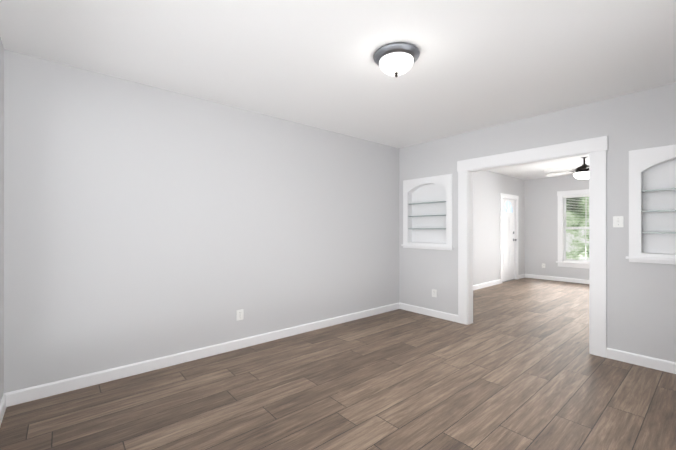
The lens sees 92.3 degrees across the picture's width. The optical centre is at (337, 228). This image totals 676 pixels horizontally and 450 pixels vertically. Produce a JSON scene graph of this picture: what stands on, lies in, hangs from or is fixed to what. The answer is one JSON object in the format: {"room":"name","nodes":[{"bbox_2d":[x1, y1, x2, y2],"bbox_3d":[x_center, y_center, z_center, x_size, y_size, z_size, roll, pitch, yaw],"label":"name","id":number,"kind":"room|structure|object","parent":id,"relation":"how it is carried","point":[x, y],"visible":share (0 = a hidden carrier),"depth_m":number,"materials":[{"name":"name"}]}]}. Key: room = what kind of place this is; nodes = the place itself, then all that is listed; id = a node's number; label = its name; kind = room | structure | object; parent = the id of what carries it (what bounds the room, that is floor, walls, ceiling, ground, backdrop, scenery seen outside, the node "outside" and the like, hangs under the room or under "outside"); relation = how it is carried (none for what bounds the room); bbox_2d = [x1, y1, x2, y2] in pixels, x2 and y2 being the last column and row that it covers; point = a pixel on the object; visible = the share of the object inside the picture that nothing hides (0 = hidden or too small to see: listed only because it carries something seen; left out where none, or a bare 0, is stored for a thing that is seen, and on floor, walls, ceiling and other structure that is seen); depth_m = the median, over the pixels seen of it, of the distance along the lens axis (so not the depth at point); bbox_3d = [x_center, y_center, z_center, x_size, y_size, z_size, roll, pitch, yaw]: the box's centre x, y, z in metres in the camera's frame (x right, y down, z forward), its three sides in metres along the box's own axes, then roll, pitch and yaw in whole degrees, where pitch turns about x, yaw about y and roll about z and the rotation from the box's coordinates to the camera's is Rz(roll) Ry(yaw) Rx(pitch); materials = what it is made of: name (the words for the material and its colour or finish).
{"room":"empty dining room","nodes":[
{"label":"empty dining room","id":0,"kind":"room"},
{"bbox_2d":[0,37,3,402],"bbox_3d":[-1.260,-0.005,0.894,0.127,2.586,3.710,0,0,-40],"label":"wall","id":1,"kind":"structure","parent":0,"point":[1,220],"depth_m":2.26,"materials":[{"name":"white paint"}]},
{"bbox_2d":[0,391,11,425],"bbox_3d":[-1.202,1.238,0.934,0.015,0.101,3.660,0,0,-40],"label":"baseboard","id":2,"kind":"structure","parent":1,"relation":"attached to","point":[6,401],"depth_m":2.31,"materials":[{"name":"white wood"}]},
{"bbox_2d":[4,49,524,392],"bbox_3d":[1.226,0.002,5.529,9.922,2.586,0.127,0,0,-40],"label":"wall","id":3,"kind":"structure","parent":0,"point":[143,222],"depth_m":3.07,"materials":[{"name":"white paint"}]},
{"bbox_2d":[12,302,399,405],"bbox_3d":[-0.705,1.242,3.790,4.473,0.101,0.017,0,0,-40],"label":"baseboard","id":4,"kind":"structure","parent":3,"relation":"attached to","point":[16,397],"depth_m":3.04,"materials":[{"name":"white wood"}]},
{"bbox_2d":[236,309,243,320],"bbox_3d":[-1.055,0.932,3.497,0.078,0.110,0.008,0,0,-40],"label":"electrical outlet","id":5,"kind":"object","parent":3,"relation":"attached to","point":[239,314],"visible":1,"depth_m":3.50,"materials":[{"name":"white plastic"}]},
{"bbox_2d":[473,279,500,289],"bbox_3d":[2.461,1.246,6.485,3.588,0.101,0.017,0,0,-40],"label":"baseboard","id":6,"kind":"structure","parent":3,"relation":"attached to","point":[496,282],"depth_m":7.17,"materials":[{"name":"white wood"}]},
{"bbox_2d":[500,193,518,282],"bbox_3d":[4.184,0.234,8.022,1.045,2.131,0.165,0,0,-40],"label":"door","id":7,"kind":"structure","parent":3,"relation":"in","point":[508,237],"depth_m":8.05,"materials":[{"name":"white wood"}]},
{"bbox_2d":[0,278,675,449],"bbox_3d":[2.469,1.325,4.067,9.922,0.064,3.964,0,0,-40],"label":"floor","id":8,"kind":"structure","parent":0,"point":[515,365],"depth_m":2.51,"materials":[{"name":"brown wood"}]},
{"bbox_2d":[0,0,675,179],"bbox_3d":[2.469,-1.325,4.071,9.922,0.064,3.964,0,0,-40],"label":"ceiling","id":9,"kind":"structure","parent":0,"point":[479,64],"depth_m":2.41,"materials":[{"name":"white paint"}]},
{"bbox_2d":[373,42,419,77],"bbox_3d":[0.434,-1.209,2.422,0.341,0.173,0.341,0,0,-40],"label":"flush-mount ceiling light","id":10,"kind":"object","parent":9,"relation":"attached to","point":[396,59],"visible":1,"depth_m":2.33,"materials":[{"name":"silver metal"}]},
{"bbox_2d":[543,157,588,179],"bbox_3d":[4.342,-1.063,5.689,1.325,0.455,1.359,0,0,-40],"label":"ceiling fan","id":11,"kind":"object","parent":9,"relation":"hanging from","point":[582,172],"visible":0.75,"depth_m":5.65,"materials":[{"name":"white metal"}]},
{"bbox_2d":[399,83,675,361],"bbox_3d":[2.243,-0.001,3.876,0.127,2.586,3.710,0,0,-40],"label":"wall","id":12,"kind":"structure","parent":0,"point":[641,308],"depth_m":3.23,"materials":[{"name":"white paint"}]},
{"bbox_2d":[401,174,453,249],"bbox_3d":[1.350,-0.228,4.884,0.140,1.072,0.890,0,0,-40],"label":"shelf unit","id":13,"kind":"object","parent":12,"relation":"attached to","point":[427,212],"visible":0.96,"depth_m":4.92,"materials":[{"name":"white wood"}]},
{"bbox_2d":[400,303,457,322],"bbox_3d":[1.329,1.244,4.838,0.015,0.101,0.998,0,0,-40],"label":"baseboard","id":14,"kind":"structure","parent":12,"relation":"attached to","point":[434,313],"depth_m":4.79,"materials":[{"name":"white wood"}]},
{"bbox_2d":[432,289,436,296],"bbox_3d":[1.406,0.950,4.753,0.008,0.110,0.078,0,0,-40],"label":"outlet","id":15,"kind":"object","parent":12,"relation":"attached to","point":[434,293],"visible":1,"depth_m":4.75,"materials":[{"name":"white plastic"}]},
{"bbox_2d":[457,136,607,357],"bbox_3d":[2.223,0.185,3.900,0.174,2.215,1.615,0,0,-40],"label":"door frame","id":16,"kind":"structure","parent":12,"relation":"attached to","point":[594,149],"depth_m":3.44,"materials":[{"name":"white wood"}]},
{"bbox_2d":[613,216,623,226],"bbox_3d":[2.739,-0.065,3.178,0.022,0.110,0.078,0,0,-40],"label":"switch plate","id":17,"kind":"object","parent":12,"relation":"attached to","point":[618,221],"visible":1,"depth_m":3.18,"materials":[{"name":"white plastic"}]},
{"bbox_2d":[606,348,675,373],"bbox_3d":[3.031,1.241,2.839,0.015,0.101,1.072,0,0,-40],"label":"baseboard","id":18,"kind":"structure","parent":12,"relation":"attached to","point":[641,360],"depth_m":3.04,"materials":[{"name":"white wood"}]},
{"bbox_2d":[626,144,675,264],"bbox_3d":[3.102,-0.212,2.826,0.140,1.067,0.890,0,0,-40],"label":"shelf unit","id":19,"kind":"object","parent":12,"relation":"attached to","point":[652,205],"visible":1,"depth_m":3.04,"materials":[{"name":"white wood"}]},
{"bbox_2d":[525,175,588,279],"bbox_3d":[6.198,0.004,7.243,0.127,2.586,3.710,0,0,-40],"label":"wall","id":20,"kind":"structure","parent":0,"point":[541,221],"depth_m":8.24,"materials":[{"name":"white paint"}]},
{"bbox_2d":[525,274,588,283],"bbox_3d":[6.138,1.247,7.203,0.015,0.101,3.690,0,0,-40],"label":"baseboard","id":21,"kind":"structure","parent":20,"relation":"attached to","point":[583,281],"depth_m":8.03,"materials":[{"name":"white wood"}]},
{"bbox_2d":[556,189,588,268],"bbox_3d":[5.816,0.013,7.642,0.190,1.850,1.145,0,0,-40],"label":"window unit","id":22,"kind":"structure","parent":20,"relation":"in","point":[561,238],"depth_m":7.96,"materials":[{"name":"white wood"}]},
{"bbox_2d":[563,194,588,262],"bbox_3d":[5.811,0.010,7.638,0.042,1.602,0.871,0,0,-40],"label":"window blinds","id":23,"kind":"object","parent":22,"relation":"attached to","point":[575,196],"visible":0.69,"depth_m":7.76,"materials":[{"name":"white plastic"}]},
{"label":"outside","id":24,"kind":"structure","parent":0,"visible":0},
{"bbox_2d":[566,197,588,259],"bbox_3d":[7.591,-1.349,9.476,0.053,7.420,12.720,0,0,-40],"label":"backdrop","id":25,"kind":"structure","parent":24,"point":[571,249],"depth_m":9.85,"materials":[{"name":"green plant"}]}
]}

